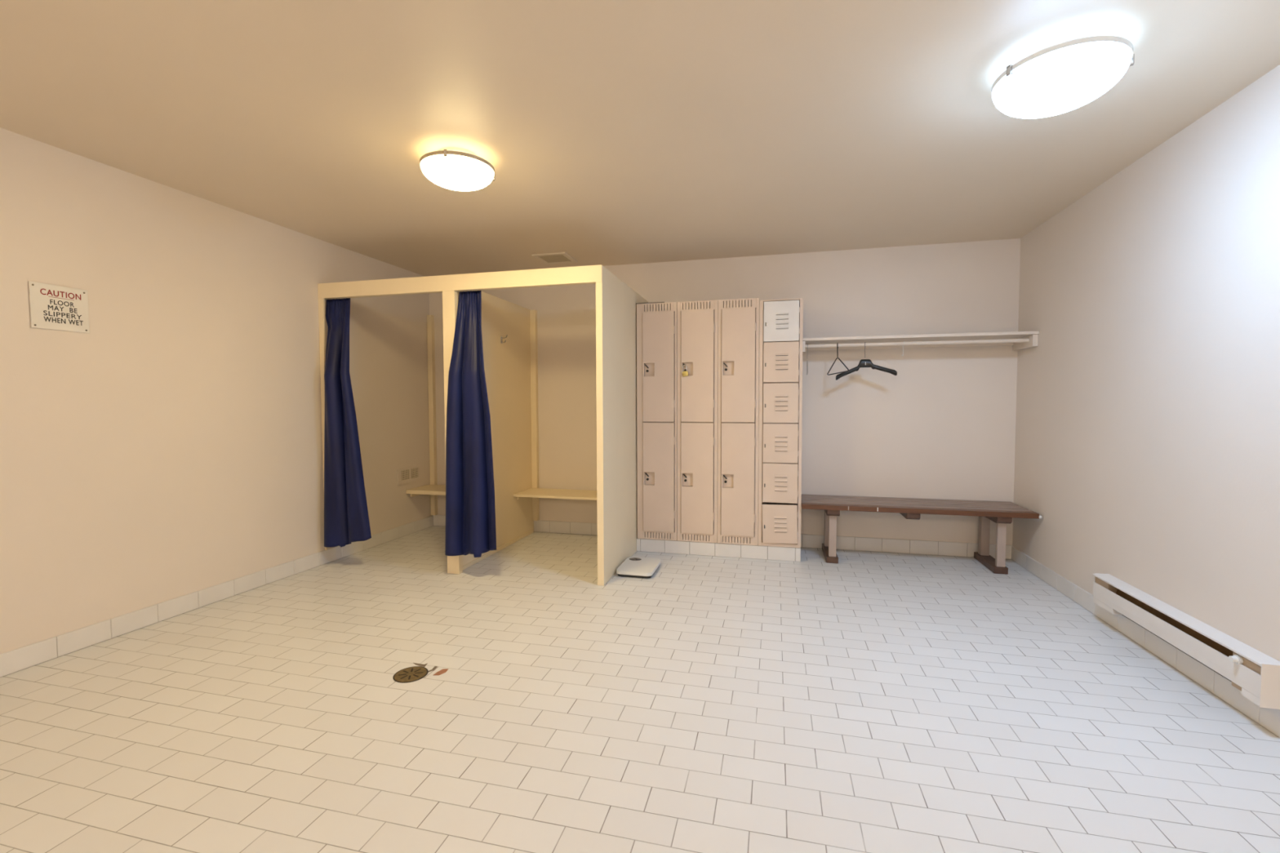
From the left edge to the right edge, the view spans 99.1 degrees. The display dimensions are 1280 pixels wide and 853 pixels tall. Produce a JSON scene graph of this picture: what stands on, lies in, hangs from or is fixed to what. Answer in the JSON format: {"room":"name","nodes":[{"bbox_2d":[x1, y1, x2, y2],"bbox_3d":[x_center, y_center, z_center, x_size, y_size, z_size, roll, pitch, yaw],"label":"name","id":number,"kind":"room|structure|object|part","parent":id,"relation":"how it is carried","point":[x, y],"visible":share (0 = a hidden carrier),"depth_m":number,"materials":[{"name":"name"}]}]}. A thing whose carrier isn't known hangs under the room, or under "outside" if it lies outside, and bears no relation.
{"room":"locker room","nodes":[
{"label":"locker room","id":0,"kind":"room"},
{"bbox_2d":[0,127,432,653],"bbox_3d":[-3.183,-0.055,1.308,0.391,2.380,8.209,0,3,14],"label":"wall","id":1,"kind":"structure","parent":0,"point":[171,448],"depth_m":2.99,"materials":[{"name":"paint"}]},
{"bbox_2d":[28,280,89,333],"bbox_3d":[-2.713,-0.554,2.557,0.006,0.207,0.215,0,3,14],"label":"caution sign","id":2,"kind":"object","parent":1,"relation":"attached to","point":[52,307],"visible":1,"depth_m":2.55,"materials":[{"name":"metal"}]},
{"bbox_2d":[0,515,433,677],"bbox_3d":[-3.055,1.085,1.326,0.010,0.100,8.210,0,3,15],"label":"baseboard","id":3,"kind":"structure","parent":1,"relation":"attached to","point":[32,655],"depth_m":3.04,"materials":[{"name":"tile"}]},
{"bbox_2d":[396,465,421,484],"bbox_3d":[-2.085,0.440,4.941,0.010,0.138,0.326,0,3,14],"label":"air vent","id":4,"kind":"object","parent":1,"relation":"in","point":[406,475],"visible":1,"depth_m":4.93,"materials":[{"name":"metal"}]},
{"bbox_2d":[401,469,409,480],"bbox_3d":[-2.098,0.433,4.886,0.003,0.092,0.114,0,3,14],"label":"grille","id":5,"kind":"object","parent":4,"relation":"attached to","point":[405,473],"depth_m":4.89,"materials":[{"name":"metal"}]},
{"bbox_2d":[410,467,418,478],"bbox_3d":[-2.068,0.428,5.007,0.003,0.092,0.107,0,3,14],"label":"grille","id":6,"kind":"object","parent":4,"relation":"attached to","point":[414,471],"depth_m":5.01,"materials":[{"name":"metal"}]},
{"bbox_2d":[0,525,1279,852],"bbox_3d":[-0.722,1.202,0.752,5.454,0.100,8.449,0,3,14],"label":"floor","id":7,"kind":"structure","parent":0,"point":[866,701],"depth_m":2.02,"materials":[{"name":"tile"}]},
{"bbox_2d":[392,666,428,683],"bbox_3d":[-1.000,1.081,2.383,0.142,0.004,0.142,0,3,14],"label":"floor drain","id":8,"kind":"object","parent":7,"relation":"on","point":[410,674],"visible":1,"depth_m":2.38,"materials":[{"name":"gold metal"}]},
{"bbox_2d":[413,662,426,666],"bbox_3d":[-0.999,1.079,2.476,0.077,0.001,0.035,0,3,14],"label":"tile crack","id":9,"kind":"structure","parent":7,"relation":"on","point":[415,664],"depth_m":2.47,"materials":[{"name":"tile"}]},
{"bbox_2d":[432,668,448,675],"bbox_3d":[-0.874,1.081,2.403,0.039,0.001,0.068,0,3,14],"label":"bare patch","id":10,"kind":"object","parent":7,"relation":"on","point":[442,671],"visible":1,"depth_m":2.40,"materials":[{"name":"ceramic"}]},
{"bbox_2d":[317,264,648,586],"bbox_3d":[-1.131,-0.030,4.368,2.162,2.054,1.287,0,3,14],"label":"changing cubicle","id":11,"kind":"object","parent":7,"relation":"on","point":[508,329],"visible":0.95,"depth_m":4.07,"materials":[{"name":"paint"}]},
{"bbox_3d":[-2.311,0.043,4.008,0.046,1.948,0.012,0,3,14],"label":"post","id":12,"kind":"part","parent":11,"relation":"part of","materials":[{"name":"paint"}]},
{"bbox_3d":[-1.559,0.582,4.939,1.020,0.034,0.348,0,3,14],"label":"bench seat","id":13,"kind":"part","parent":11,"relation":"part of","materials":[{"name":"paint"}]},
{"bbox_3d":[-1.295,0.050,3.772,0.092,1.948,0.044,0,3,14],"label":"post","id":14,"kind":"part","parent":11,"relation":"part of","materials":[{"name":"paint"}]},
{"bbox_3d":[-1.144,-0.016,4.395,0.036,2.025,1.240,0,3,14],"label":"divider panel","id":15,"kind":"part","parent":11,"relation":"part of","materials":[{"name":"paint"}]},
{"bbox_3d":[-1.124,0.983,4.412,0.010,0.027,1.196,0,3,14],"label":"divider trim","id":16,"kind":"part","parent":11,"relation":"part of","materials":[{"name":"paint"}]},
{"bbox_3d":[-0.526,0.582,4.674,1.036,0.020,0.363,0,3,14],"label":"bench seat","id":17,"kind":"part","parent":11,"relation":"part of","materials":[{"name":"paint"}]},
{"bbox_3d":[-0.103,-0.021,4.114,0.044,2.052,1.283,0,3,14],"label":"panel","id":18,"kind":"part","parent":11,"relation":"part of","materials":[{"name":"paint"}]},
{"bbox_2d":[616,556,661,577],"bbox_3d":[-0.004,0.995,3.860,0.252,0.044,0.360,0,3,14],"label":"bathroom scale","id":19,"kind":"object","parent":7,"relation":"on","point":[633,566],"visible":1,"depth_m":3.80,"materials":[{"name":"white plastic"}]},
{"bbox_2d":[800,493,1042,574],"bbox_3d":[1.982,0.783,4.036,1.531,0.439,0.465,0,3,14],"label":"bench","id":20,"kind":"object","parent":7,"relation":"on","point":[1002,513],"visible":0.92,"depth_m":3.94,"materials":[{"name":"brown wood"}]},
{"bbox_3d":[1.493,0.792,4.325,0.056,0.309,0.060,0,3,14],"label":"leg","id":21,"kind":"part","parent":20,"relation":"part of","materials":[{"name":"paint"}]},
{"bbox_3d":[1.462,0.975,4.207,0.084,0.045,0.400,0,3,14],"label":"foot rail","id":22,"kind":"part","parent":20,"relation":"part of","materials":[{"name":"brown wood"}]},
{"bbox_3d":[1.421,0.805,4.030,0.052,0.309,0.032,0,3,14],"label":"leg","id":23,"kind":"part","parent":20,"relation":"part of","materials":[{"name":"paint"}]},
{"bbox_3d":[2.559,0.800,4.061,0.056,0.309,0.060,0,3,14],"label":"leg","id":24,"kind":"part","parent":20,"relation":"part of","materials":[{"name":"paint"}]},
{"bbox_3d":[2.529,0.983,3.942,0.086,0.045,0.400,0,3,14],"label":"foot rail","id":25,"kind":"part","parent":20,"relation":"part of","materials":[{"name":"brown wood"}]},
{"bbox_3d":[2.488,0.813,3.766,0.052,0.309,0.032,0,3,14],"label":"leg","id":26,"kind":"part","parent":20,"relation":"part of","materials":[{"name":"paint"}]},
{"bbox_2d":[0,0,1279,276],"bbox_3d":[-0.729,-1.275,0.646,5.454,0.100,8.449,0,3,14],"label":"ceiling","id":27,"kind":"structure","parent":0,"point":[611,132],"depth_m":2.22,"materials":[{"name":"paint"}]},
{"bbox_2d":[419,146,494,191],"bbox_3d":[-0.886,-1.241,2.650,0.350,0.139,0.349,0,3,14],"label":"ceiling light","id":28,"kind":"object","parent":27,"relation":"attached to","point":[458,169],"visible":1,"depth_m":2.56,"materials":[{"name":"white glass"}]},
{"bbox_2d":[531,252,577,264],"bbox_3d":[-0.697,-1.384,4.496,0.287,0.012,0.290,0,3,14],"label":"ceiling vent","id":29,"kind":"object","parent":27,"relation":"in","point":[557,257],"visible":1,"depth_m":4.49,"materials":[{"name":"metal"}]},
{"bbox_2d":[991,35,1134,118],"bbox_3d":[1.463,-1.206,1.914,0.394,0.160,0.401,0,3,14],"label":"ceiling light","id":30,"kind":"object","parent":27,"relation":"attached to","point":[1068,75],"visible":1,"depth_m":1.81,"materials":[{"name":"white glass"}]},
{"bbox_2d":[428,238,1020,545],"bbox_3d":[0.277,-0.212,4.737,5.454,2.380,0.120,0,3,14],"label":"wall","id":31,"kind":"structure","parent":0,"point":[943,427],"depth_m":4.30,"materials":[{"name":"paint"}]},
{"bbox_2d":[636,537,800,561],"bbox_3d":[0.633,0.940,4.407,1.258,0.104,0.421,0,3,14],"label":"trim","id":32,"kind":"structure","parent":31,"relation":"attached to","point":[744,551],"depth_m":4.20,"materials":[{"name":"tile"}]},
{"bbox_2d":[635,302,676,540],"bbox_3d":[0.179,-0.043,4.467,0.321,1.856,0.441,0,3,14],"label":"locker","id":33,"kind":"object","parent":32,"relation":"on","point":[656,322],"visible":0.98,"depth_m":4.26,"materials":[{"name":"metal"}]},
{"bbox_3d":[0.145,-0.461,4.246,0.247,0.848,0.028,0,3,14],"label":"door","id":34,"kind":"part","parent":33,"relation":"part of","materials":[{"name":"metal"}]},
{"bbox_3d":[0.147,0.397,4.283,0.247,0.856,0.028,0,3,14],"label":"door","id":35,"kind":"part","parent":33,"relation":"part of","materials":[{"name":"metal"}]},
{"bbox_2d":[676,299,718,542],"bbox_3d":[0.488,-0.039,4.390,0.312,1.852,0.441,0,3,14],"label":"locker","id":36,"kind":"object","parent":32,"relation":"on","point":[697,322],"visible":0.99,"depth_m":4.18,"materials":[{"name":"metal"}]},
{"bbox_2d":[682,364,688,376],"bbox_3d":[0.347,-0.428,4.178,0.049,0.092,0.016,0,3,14],"label":"padlock","id":37,"kind":"object","parent":36,"relation":"hanging from","point":[684,373],"visible":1,"depth_m":4.17,"materials":[{"name":"gold metal"}]},
{"bbox_3d":[0.441,0.400,4.210,0.249,0.856,0.028,0,3,14],"label":"door","id":38,"kind":"part","parent":36,"relation":"part of","materials":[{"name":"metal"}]},
{"bbox_3d":[0.439,-0.459,4.173,0.249,0.848,0.028,0,3,14],"label":"door","id":39,"kind":"part","parent":36,"relation":"part of","materials":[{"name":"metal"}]},
{"bbox_2d":[717,297,759,545],"bbox_3d":[0.789,-0.037,4.316,0.304,1.852,0.441,0,3,14],"label":"locker","id":40,"kind":"object","parent":32,"relation":"on","point":[738,371],"visible":0.98,"depth_m":4.11,"materials":[{"name":"metal"}]},
{"bbox_3d":[0.741,0.402,4.136,0.248,0.856,0.028,0,3,14],"label":"door","id":41,"kind":"part","parent":40,"relation":"part of","materials":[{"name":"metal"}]},
{"bbox_3d":[0.738,-0.457,4.099,0.248,0.848,0.028,0,3,14],"label":"door","id":42,"kind":"part","parent":40,"relation":"part of","materials":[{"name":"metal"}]},
{"bbox_2d":[758,297,803,547],"bbox_3d":[1.087,-0.026,4.238,0.309,1.834,0.448,0,3,14],"label":"locker","id":43,"kind":"object","parent":32,"relation":"on","point":[780,321],"visible":1,"depth_m":4.03,"materials":[{"name":"metal"}]},
{"bbox_3d":[1.042,0.726,4.071,0.257,0.292,0.028,0,3,14],"label":"door","id":44,"kind":"part","parent":43,"relation":"part of","materials":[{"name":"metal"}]},
{"bbox_3d":[1.042,0.421,4.061,0.252,0.293,0.022,0,3,14],"label":"door","id":45,"kind":"part","parent":43,"relation":"part of","materials":[{"name":"metal"}]},
{"bbox_3d":[1.041,0.124,4.048,0.252,0.291,0.022,0,3,14],"label":"door","id":46,"kind":"part","parent":43,"relation":"part of","materials":[{"name":"metal"}]},
{"bbox_3d":[1.040,-0.173,4.036,0.253,0.294,0.022,0,3,14],"label":"door","id":47,"kind":"part","parent":43,"relation":"part of","materials":[{"name":"metal"}]},
{"bbox_3d":[1.039,-0.474,4.023,0.253,0.296,0.022,0,3,14],"label":"door","id":48,"kind":"part","parent":43,"relation":"part of","materials":[{"name":"metal"}]},
{"bbox_3d":[1.038,-0.773,4.010,0.252,0.293,0.022,0,3,14],"label":"door","id":49,"kind":"part","parent":43,"relation":"part of","materials":[{"name":"white metal"}]},
{"bbox_2d":[432,515,1013,559],"bbox_3d":[0.396,0.926,4.690,4.944,0.108,0.010,0,3,14],"label":"baseboard","id":50,"kind":"structure","parent":31,"relation":"attached to","point":[845,543],"depth_m":4.33,"materials":[{"name":"tile"}]},
{"bbox_2d":[802,330,1039,355],"bbox_3d":[2.002,-0.611,4.054,1.540,0.101,0.338,0,3,14],"label":"shelf","id":51,"kind":"object","parent":31,"relation":"attached to","point":[1020,340],"visible":0.9,"depth_m":3.98,"materials":[{"name":"paint"}]},
{"bbox_2d":[826,342,848,375],"bbox_3d":[1.482,-0.510,4.095,0.025,0.235,0.356,0,2,-3],"label":"hanger","id":52,"kind":"object","parent":51,"relation":"hanging from","point":[828,374],"visible":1,"depth_m":4.09,"materials":[{"name":"grey metal"}]},
{"bbox_3d":[1.483,-0.456,4.098,0.010,0.125,0.356,0,2,-5],"label":"hanger frame","id":53,"kind":"part","parent":52,"relation":"part of","materials":[{"name":"black plastic"}]},
{"bbox_2d":[835,342,897,380],"bbox_3d":[1.669,-0.485,4.036,0.418,0.280,0.069,0,3,14],"label":"hanger","id":54,"kind":"object","parent":51,"relation":"hanging from","point":[863,362],"visible":0.98,"depth_m":4.04,"materials":[{"name":"plastic"}]},
{"bbox_3d":[1.975,-0.606,3.970,1.486,0.029,0.029,0,3,14],"label":"hanging rod","id":55,"kind":"part","parent":51,"relation":"part of","materials":[{"name":"paint"}]},
{"bbox_2d":[1012,64,1279,661],"bbox_3d":[1.863,-0.017,0.057,0.120,2.380,8.209,0,3,14],"label":"wall","id":56,"kind":"structure","parent":0,"point":[1147,448],"depth_m":2.49,"materials":[{"name":"paint"}]},
{"bbox_2d":[1011,546,1279,737],"bbox_3d":[1.803,1.122,0.121,0.010,0.100,8.209,0,3,14],"label":"baseboard","id":57,"kind":"structure","parent":56,"relation":"attached to","point":[1220,686],"depth_m":2.49,"materials":[{"name":"tile"}]},
{"bbox_2d":[1092,573,1279,709],"bbox_3d":[2.333,0.887,2.420,0.090,0.159,1.053,0,3,14],"label":"baseboard heater","id":58,"kind":"object","parent":56,"relation":"attached to","point":[1256,674],"visible":1,"depth_m":2.23,"materials":[{"name":"paint"}]},
{"bbox_2d":[1092,573,1279,666],"bbox_3d":[2.341,0.814,2.415,0.074,0.012,1.048,0,3,14],"label":"hood","id":59,"kind":"object","parent":58,"relation":"attached to","point":[1242,651],"depth_m":2.25,"materials":[{"name":"white metal"}]},
{"bbox_3d":[2.202,0.861,2.020,0.028,0.032,0.032,0,3,14],"label":"thermostat knob","id":60,"kind":"part","parent":58,"relation":"part of","materials":[{"name":"white plastic"}]},
{"bbox_3d":[-1.818,-0.941,3.893,1.043,0.009,0.009,0,3,14],"label":"curtain rod","id":61,"kind":"object","parent":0,"visible":0},
{"bbox_2d":[324,297,371,547],"bbox_3d":[-2.123,-0.033,3.937,0.415,1.825,0.163,0,3,14],"label":"shower curtain","id":62,"kind":"object","parent":61,"relation":"hanging from","point":[346,517],"visible":0.99,"depth_m":3.90,"materials":[{"name":"blue fabric"}]},
{"bbox_3d":[-0.772,-0.933,3.634,1.037,0.009,0.009,0,3,14],"label":"curtain rod","id":63,"kind":"object","parent":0,"visible":0},
{"bbox_2d":[444,290,496,557],"bbox_3d":[-1.137,-0.028,3.697,0.398,1.820,0.164,0,3,14],"label":"shower curtain","id":64,"kind":"object","parent":63,"relation":"hanging from","point":[470,508],"visible":0.98,"depth_m":3.66,"materials":[{"name":"blue fabric"}]}
]}

